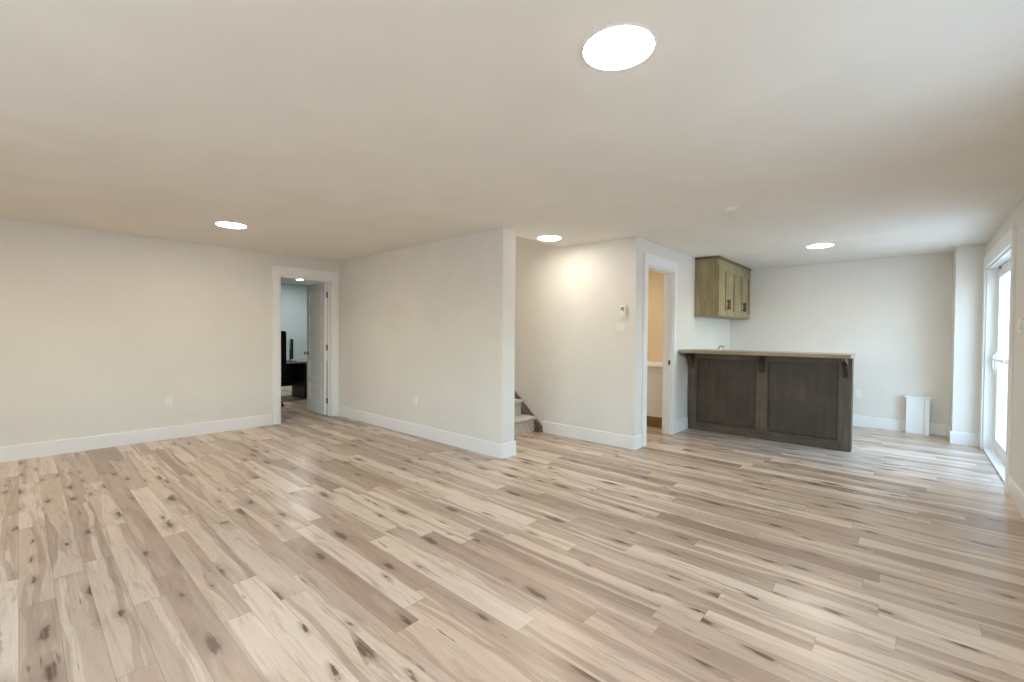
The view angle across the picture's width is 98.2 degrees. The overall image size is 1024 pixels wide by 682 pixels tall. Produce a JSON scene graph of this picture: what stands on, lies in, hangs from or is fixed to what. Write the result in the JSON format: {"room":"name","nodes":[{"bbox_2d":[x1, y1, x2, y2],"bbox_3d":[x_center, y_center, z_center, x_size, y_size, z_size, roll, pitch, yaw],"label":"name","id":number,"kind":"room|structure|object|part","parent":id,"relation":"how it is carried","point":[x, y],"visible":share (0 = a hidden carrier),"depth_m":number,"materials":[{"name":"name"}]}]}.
{"room":"finished basement","nodes":[
{"label":"finished basement","id":0,"kind":"room"},
{"bbox_2d":[0,217,339,446],"bbox_3d":[-4.184,-0.020,5.532,0.120,2.440,7.036,1,1,42],"label":"wall","id":1,"kind":"structure","parent":0,"point":[98,328],"depth_m":5.12,"materials":[{"name":"beige paint"}]},
{"bbox_2d":[0,414,272,461],"bbox_3d":[-4.886,1.133,4.678,0.016,0.152,4.409,1,1,42],"label":"baseboard","id":2,"kind":"structure","parent":1,"relation":"attached to","point":[48,448],"depth_m":5.12,"materials":[{"name":"white paint"}]},
{"bbox_2d":[165,396,171,405],"bbox_3d":[-4.204,0.739,5.432,0.009,0.116,0.072,1,1,42],"label":"wall outlet","id":3,"kind":"object","parent":1,"relation":"attached to","point":[168,400],"visible":1,"depth_m":5.43,"materials":[{"name":"white plastic"}]},
{"bbox_2d":[272,265,338,424],"bbox_3d":[-3.386,0.050,6.943,0.864,2.265,0.978,1,1,42],"label":"door","id":4,"kind":"structure","parent":1,"relation":"in","point":[322,352],"depth_m":6.98,"materials":[{"name":"white paint"}]},
{"bbox_2d":[281,283,308,359],"bbox_3d":[-4.396,-0.068,8.252,4.071,2.440,4.240,1,1,42],"label":"wall","id":5,"kind":"structure","parent":0,"point":[293,296],"depth_m":10.37,"materials":[{"name":"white paint"}]},
{"bbox_2d":[281,386,291,389],"bbox_3d":[-5.823,1.044,9.546,0.016,0.152,4.000,1,1,42],"label":"baseboard","id":6,"kind":"structure","parent":5,"relation":"attached to","point":[282,387],"depth_m":10.23,"materials":[{"name":"white paint"}]},
{"bbox_2d":[340,227,515,443],"bbox_3d":[-1.354,-0.006,5.941,3.544,2.440,0.201,1,1,42],"label":"wall","id":7,"kind":"structure","parent":0,"point":[433,322],"depth_m":5.42,"materials":[{"name":"beige paint"}]},
{"bbox_2d":[414,396,417,405],"bbox_3d":[-1.239,0.769,5.705,0.072,0.116,0.009,1,1,42],"label":"wall outlet","id":8,"kind":"object","parent":7,"relation":"attached to","point":[415,397],"visible":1,"depth_m":5.70,"materials":[{"name":"white plastic"}]},
{"bbox_2d":[339,406,502,458],"bbox_3d":[-1.421,1.139,5.867,3.538,0.152,0.016,1,1,42],"label":"baseboard","id":9,"kind":"structure","parent":7,"relation":"attached to","point":[489,448],"depth_m":5.50,"materials":[{"name":"white paint"}]},
{"bbox_2d":[503,441,515,457],"bbox_3d":[-0.033,1.168,4.777,0.016,0.152,0.217,1,1,42],"label":"baseboard","id":10,"kind":"structure","parent":7,"relation":"attached to","point":[509,449],"depth_m":4.77,"materials":[{"name":"white paint"}]},
{"bbox_2d":[0,0,1023,284],"bbox_3d":[-1.605,-1.373,5.638,11.672,0.300,10.664,1,1,42],"label":"ceiling","id":11,"kind":"structure","parent":0,"point":[332,130],"depth_m":2.36,"materials":[{"name":"paint"}]},
{"bbox_2d":[215,221,246,227],"bbox_3d":[-2.935,-1.210,4.642,0.282,0.011,0.282,1,1,42],"label":"recessed light","id":12,"kind":"object","parent":11,"relation":"in","point":[220,223],"visible":1,"depth_m":4.60,"materials":[{"name":"white plastic"}]},
{"bbox_2d":[538,235,561,240],"bbox_3d":[0.436,-1.194,5.156,0.282,0.011,0.282,1,1,42],"label":"recessed light","id":13,"kind":"object","parent":11,"relation":"in","point":[545,237],"visible":1,"depth_m":5.11,"materials":[{"name":"white plastic"}]},
{"bbox_2d":[582,23,655,70],"bbox_3d":[0.415,-1.136,1.729,0.282,0.011,0.282,1,1,42],"label":"recessed light","id":14,"kind":"object","parent":11,"relation":"in","point":[619,46],"visible":1,"depth_m":1.70,"materials":[{"name":"white plastic"}]},
{"bbox_2d":[724,206,739,212],"bbox_3d":[1.937,-1.149,3.908,0.132,0.037,0.132,1,1,42],"label":"smoke detector","id":15,"kind":"object","parent":11,"relation":"attached to","point":[733,209],"visible":1,"depth_m":3.87,"materials":[{"name":"white plastic"}]},
{"bbox_2d":[807,243,833,247],"bbox_3d":[3.807,-1.175,5.481,0.282,0.011,0.282,1,1,42],"label":"recessed light","id":16,"kind":"object","parent":11,"relation":"in","point":[821,245],"visible":1,"depth_m":5.43,"materials":[{"name":"white plastic"}]},
{"bbox_2d":[0,389,1023,681],"bbox_3d":[-1.624,1.267,5.683,11.672,0.100,10.664,1,1,42],"label":"floor","id":17,"kind":"structure","parent":0,"point":[310,546],"depth_m":2.59,"materials":[{"name":"laminate"}]},
{"bbox_2d":[281,331,286,406],"bbox_3d":[-4.362,0.489,7.833,0.620,1.339,0.640,1,1,42],"label":"office chair","id":18,"kind":"object","parent":17,"relation":"on","point":[283,333],"visible":0.16,"depth_m":7.79,"materials":[{"name":"black fabric"}]},
{"bbox_3d":[-4.168,0.194,7.667,0.080,0.740,0.510,1,1,42],"label":"backrest","id":19,"kind":"part","parent":18,"relation":"part of","materials":[{"name":"black fabric"}]},
{"bbox_2d":[281,360,306,397],"bbox_3d":[-4.292,0.773,9.209,0.654,0.728,1.550,1,1,42],"label":"desk","id":20,"kind":"object","parent":17,"relation":"on","point":[295,375],"visible":0.21,"depth_m":9.12,"materials":[{"name":"black wood"}]},
{"bbox_3d":[-4.787,0.686,9.071,0.020,0.500,0.575,1,1,42],"label":"modesty panel","id":21,"kind":"part","parent":20,"relation":"part of","materials":[{"name":"brown wood"}]},
{"bbox_2d":[286,339,295,361],"bbox_3d":[-4.474,0.186,8.990,0.190,0.450,0.280,0,1,-32],"label":"monitor","id":22,"kind":"object","parent":20,"relation":"on","point":[291,340],"visible":0.93,"depth_m":8.90,"materials":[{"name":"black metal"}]},
{"bbox_3d":[-3.867,0.762,9.230,0.018,0.195,0.880,1,1,42],"label":"drawer","id":23,"kind":"part","parent":20,"relation":"part of","materials":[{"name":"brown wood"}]},
{"bbox_3d":[-3.869,0.983,9.234,0.018,0.195,0.880,1,1,42],"label":"drawer","id":24,"kind":"part","parent":20,"relation":"part of","materials":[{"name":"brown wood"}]},
{"bbox_2d":[514,391,542,435],"bbox_3d":[-1.037,-0.103,6.532,2.945,2.619,1.098,1,1,42],"label":"staircase","id":25,"kind":"structure","parent":17,"relation":"on","point":[525,421],"depth_m":6.00,"materials":[{"name":"grey carpet"}]},
{"bbox_2d":[647,361,662,427],"bbox_3d":[2.000,0.776,6.871,1.219,0.895,0.833,1,1,42],"label":"vanity","id":26,"kind":"object","parent":17,"relation":"on","point":[654,368],"visible":0.05,"depth_m":6.33,"materials":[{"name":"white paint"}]},
{"bbox_2d":[647,361,662,367],"bbox_3d":[2.003,0.345,6.864,1.219,0.033,0.833,1,1,42],"label":"countertop","id":27,"kind":"structure","parent":26,"relation":"on","point":[649,363],"depth_m":6.37,"materials":[{"name":"white stone"}]},
{"bbox_2d":[678,349,855,451],"bbox_3d":[3.123,0.692,5.597,1.867,1.122,0.560,1,1,42],"label":"bar","id":28,"kind":"object","parent":17,"relation":"on","point":[800,398],"visible":1,"depth_m":5.55,"materials":[{"name":"brown wood"}]},
{"bbox_3d":[2.866,0.690,5.958,0.746,0.890,0.013,1,1,42],"label":"panel","id":29,"kind":"part","parent":28,"relation":"part of","materials":[{"name":"brown wood"}]},
{"bbox_3d":[3.176,1.197,5.678,1.599,0.110,0.024,1,1,42],"label":"rail","id":30,"kind":"part","parent":28,"relation":"part of","materials":[{"name":"brown wood"}]},
{"bbox_2d":[678,349,855,358],"bbox_3d":[3.127,0.152,5.588,1.867,0.042,0.560,1,1,42],"label":"countertop","id":31,"kind":"structure","parent":28,"relation":"on","point":[700,351],"depth_m":5.32,"materials":[{"name":"beige stone"}]},
{"bbox_3d":[3.183,0.212,5.661,1.599,0.080,0.024,1,1,42],"label":"rail","id":32,"kind":"part","parent":28,"relation":"part of","materials":[{"name":"brown wood"}]},
{"bbox_3d":[3.509,0.705,5.380,0.723,0.890,0.013,1,1,42],"label":"panel","id":33,"kind":"part","parent":28,"relation":"part of","materials":[{"name":"brown wood"}]},
{"bbox_3d":[3.912,0.727,5.112,0.014,1.080,0.168,1,1,42],"label":"panel","id":34,"kind":"part","parent":28,"relation":"part of","materials":[{"name":"brown wood"}]},
{"bbox_2d":[904,395,930,435],"bbox_3d":[5.525,1.009,6.052,0.265,0.508,0.151,1,1,42],"label":"box","id":35,"kind":"object","parent":17,"relation":"on","point":[917,407],"visible":1,"depth_m":6.00,"materials":[{"name":"white paint"}]},
{"bbox_3d":[5.470,1.017,6.024,0.180,0.463,0.012,1,1,42],"label":"panel","id":36,"kind":"part","parent":35,"relation":"part of","materials":[{"name":"white paint"}]},
{"bbox_3d":[5.527,0.764,6.048,0.265,0.018,0.151,1,1,42],"label":"lid","id":37,"kind":"part","parent":35,"relation":"part of","materials":[{"name":"white paint"}]},
{"bbox_3d":[5.558,1.026,5.942,0.049,0.478,0.016,1,1,42],"label":"corner trim","id":38,"kind":"part","parent":35,"relation":"part of","materials":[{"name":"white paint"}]},
{"bbox_2d":[515,236,640,435],"bbox_3d":[-0.227,-0.889,6.616,4.528,4.200,0.120,1,1,42],"label":"wall","id":39,"kind":"structure","parent":0,"point":[573,367],"depth_m":5.58,"materials":[{"name":"beige paint"}]},
{"bbox_2d":[543,421,634,449],"bbox_3d":[0.913,1.162,5.521,1.330,0.152,0.016,1,1,42],"label":"baseboard","id":40,"kind":"structure","parent":39,"relation":"attached to","point":[602,437],"depth_m":5.46,"materials":[{"name":"white paint"}]},
{"bbox_2d":[616,323,624,332],"bbox_3d":[1.269,-0.150,5.191,0.118,0.116,0.012,1,1,42],"label":"light switch","id":41,"kind":"object","parent":39,"relation":"attached to","point":[620,327],"visible":1,"depth_m":5.19,"materials":[{"name":"white plastic"}]},
{"bbox_2d":[620,305,626,316],"bbox_3d":[1.288,-0.344,5.154,0.078,0.138,0.038,1,1,42],"label":"thermostat","id":42,"kind":"object","parent":39,"relation":"attached to","point":[623,308],"visible":1,"depth_m":5.14,"materials":[{"name":"white plastic"}]},
{"bbox_2d":[634,434,642,449],"bbox_3d":[1.468,1.172,5.155,0.016,0.152,0.181,1,1,42],"label":"baseboard","id":43,"kind":"structure","parent":39,"relation":"attached to","point":[638,439],"depth_m":5.14,"materials":[{"name":"white paint"}]},
{"bbox_2d":[647,270,663,361],"bbox_3d":[1.818,-0.003,7.173,1.959,2.440,3.428,1,1,42],"label":"wall","id":44,"kind":"structure","parent":0,"point":[655,279],"depth_m":7.14,"materials":[{"name":"beige paint"}]},
{"bbox_2d":[639,238,729,434],"bbox_3d":[2.591,0.014,6.478,0.120,2.440,3.428,1,1,42],"label":"wall","id":45,"kind":"structure","parent":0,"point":[693,332],"depth_m":6.18,"materials":[{"name":"beige paint"}]},
{"bbox_2d":[642,252,677,446],"bbox_3d":[1.824,0.101,5.609,0.144,2.285,0.980,1,1,42],"label":"door frame","id":46,"kind":"structure","parent":45,"relation":"attached to","point":[655,262],"depth_m":5.86,"materials":[{"name":"white paint"}]},
{"bbox_2d":[676,418,687,432],"bbox_3d":[2.333,1.163,6.118,0.016,0.152,0.437,1,1,42],"label":"baseboard","id":47,"kind":"structure","parent":45,"relation":"attached to","point":[682,424],"depth_m":6.11,"materials":[{"name":"white paint"}]},
{"bbox_2d":[694,255,750,319],"bbox_3d":[3.348,-0.783,6.939,0.358,0.846,1.714,1,1,42],"label":"upper cabinet","id":48,"kind":"object","parent":45,"relation":"attached to","point":[722,285],"visible":1,"depth_m":6.42,"materials":[{"name":"brown wood"}]},
{"bbox_3d":[3.031,-0.725,6.379,0.018,0.716,0.404,1,1,42],"label":"door","id":49,"kind":"part","parent":48,"relation":"part of","materials":[{"name":"brown wood"}]},
{"bbox_3d":[3.338,-1.189,6.944,0.325,0.034,1.714,1,1,42],"label":"crown","id":50,"kind":"part","parent":48,"relation":"part of","materials":[{"name":"brown wood"}]},
{"bbox_3d":[3.303,-0.728,6.682,0.018,0.716,0.404,1,1,42],"label":"door","id":51,"kind":"part","parent":48,"relation":"part of","materials":[{"name":"brown wood"}]},
{"bbox_3d":[3.441,-0.764,6.864,0.020,0.812,1.702,1,1,42],"label":"frame","id":52,"kind":"part","parent":48,"relation":"part of","materials":[{"name":"brown wood"}]},
{"bbox_3d":[3.576,-0.731,6.985,0.018,0.716,0.404,1,1,42],"label":"door","id":53,"kind":"part","parent":48,"relation":"part of","materials":[{"name":"brown wood"}]},
{"bbox_3d":[3.848,-0.734,7.288,0.018,0.716,0.404,1,1,42],"label":"door","id":54,"kind":"part","parent":48,"relation":"part of","materials":[{"name":"brown wood"}]},
{"bbox_2d":[729,252,952,429],"bbox_3d":[4.262,0.011,7.415,5.272,2.440,0.200,1,1,42],"label":"wall","id":55,"kind":"structure","parent":0,"point":[895,313],"depth_m":6.42,"materials":[{"name":"beige paint"}]},
{"bbox_2d":[855,390,861,397],"bbox_3d":[5.100,0.782,6.530,0.072,0.116,0.009,1,1,42],"label":"wall outlet","id":56,"kind":"object","parent":55,"relation":"attached to","point":[858,393],"visible":1,"depth_m":6.53,"materials":[{"name":"white plastic"}]},
{"bbox_2d":[853,415,947,435],"bbox_3d":[5.020,1.174,6.601,2.085,0.152,0.016,1,1,42],"label":"baseboard","id":57,"kind":"structure","parent":55,"relation":"attached to","point":[863,421],"depth_m":6.29,"materials":[{"name":"white paint"}]},
{"bbox_2d":[947,425,951,441],"bbox_3d":[5.632,1.194,5.710,0.016,0.152,0.523,1,1,42],"label":"baseboard","id":58,"kind":"structure","parent":55,"relation":"attached to","point":[949,428],"depth_m":5.74,"materials":[{"name":"white paint"}]},
{"bbox_2d":[949,244,985,433],"bbox_3d":[5.740,0.052,5.602,0.250,2.440,0.523,1,1,42],"label":"wall column","id":59,"kind":"structure","parent":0,"point":[968,271],"depth_m":5.42,"materials":[{"name":"beige paint"}]},
{"bbox_2d":[950,431,979,446],"bbox_3d":[5.545,1.198,5.426,0.265,0.152,0.016,1,1,42],"label":"baseboard","id":60,"kind":"structure","parent":59,"relation":"attached to","point":[961,438],"depth_m":5.43,"materials":[{"name":"white paint"}]},
{"bbox_2d":[983,198,1023,492],"bbox_3d":[2.585,0.094,1.754,0.200,2.440,10.464,1,1,42],"label":"wall","id":61,"kind":"structure","parent":0,"point":[1016,218],"depth_m":3.61,"materials":[{"name":"beige paint"}]},
{"bbox_2d":[979,226,1016,491],"bbox_3d":[4.993,0.154,4.462,0.214,2.265,2.030,1,1,42],"label":"door","id":62,"kind":"structure","parent":61,"relation":"in","point":[999,280],"depth_m":5.05,"materials":[{"name":"white paint"}]},
{"bbox_3d":[4.994,1.259,4.473,0.190,0.055,1.794,1,1,42],"label":"sill","id":63,"kind":"part","parent":62,"relation":"part of","materials":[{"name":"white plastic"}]},
{"bbox_3d":[5.529,0.239,5.083,0.036,0.240,0.030,1,1,42],"label":"handle","id":64,"kind":"part","parent":62,"relation":"part of","materials":[{"name":"white plastic"}]},
{"bbox_3d":[5.031,0.222,4.428,0.110,2.130,1.830,1,1,42],"label":"frame","id":65,"kind":"part","parent":62,"relation":"part of","materials":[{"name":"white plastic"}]},
{"bbox_3d":[5.290,0.217,4.756,0.044,2.020,0.893,1,1,42],"label":"sash","id":66,"kind":"part","parent":62,"relation":"part of","materials":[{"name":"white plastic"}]},
{"bbox_2d":[1007,475,1023,517],"bbox_3d":[1.685,1.245,0.943,0.016,0.152,7.637,1,1,42],"label":"baseboard","id":67,"kind":"structure","parent":61,"relation":"attached to","point":[1014,491],"depth_m":3.49,"materials":[{"name":"white paint"}]},
{"bbox_2d":[1017,318,1021,332],"bbox_3d":[4.064,-0.126,3.554,0.012,0.116,0.118,1,1,42],"label":"light switch","id":68,"kind":"object","parent":61,"relation":"attached to","point":[1019,328],"visible":1,"depth_m":3.53,"materials":[{"name":"white plastic"}]}
]}

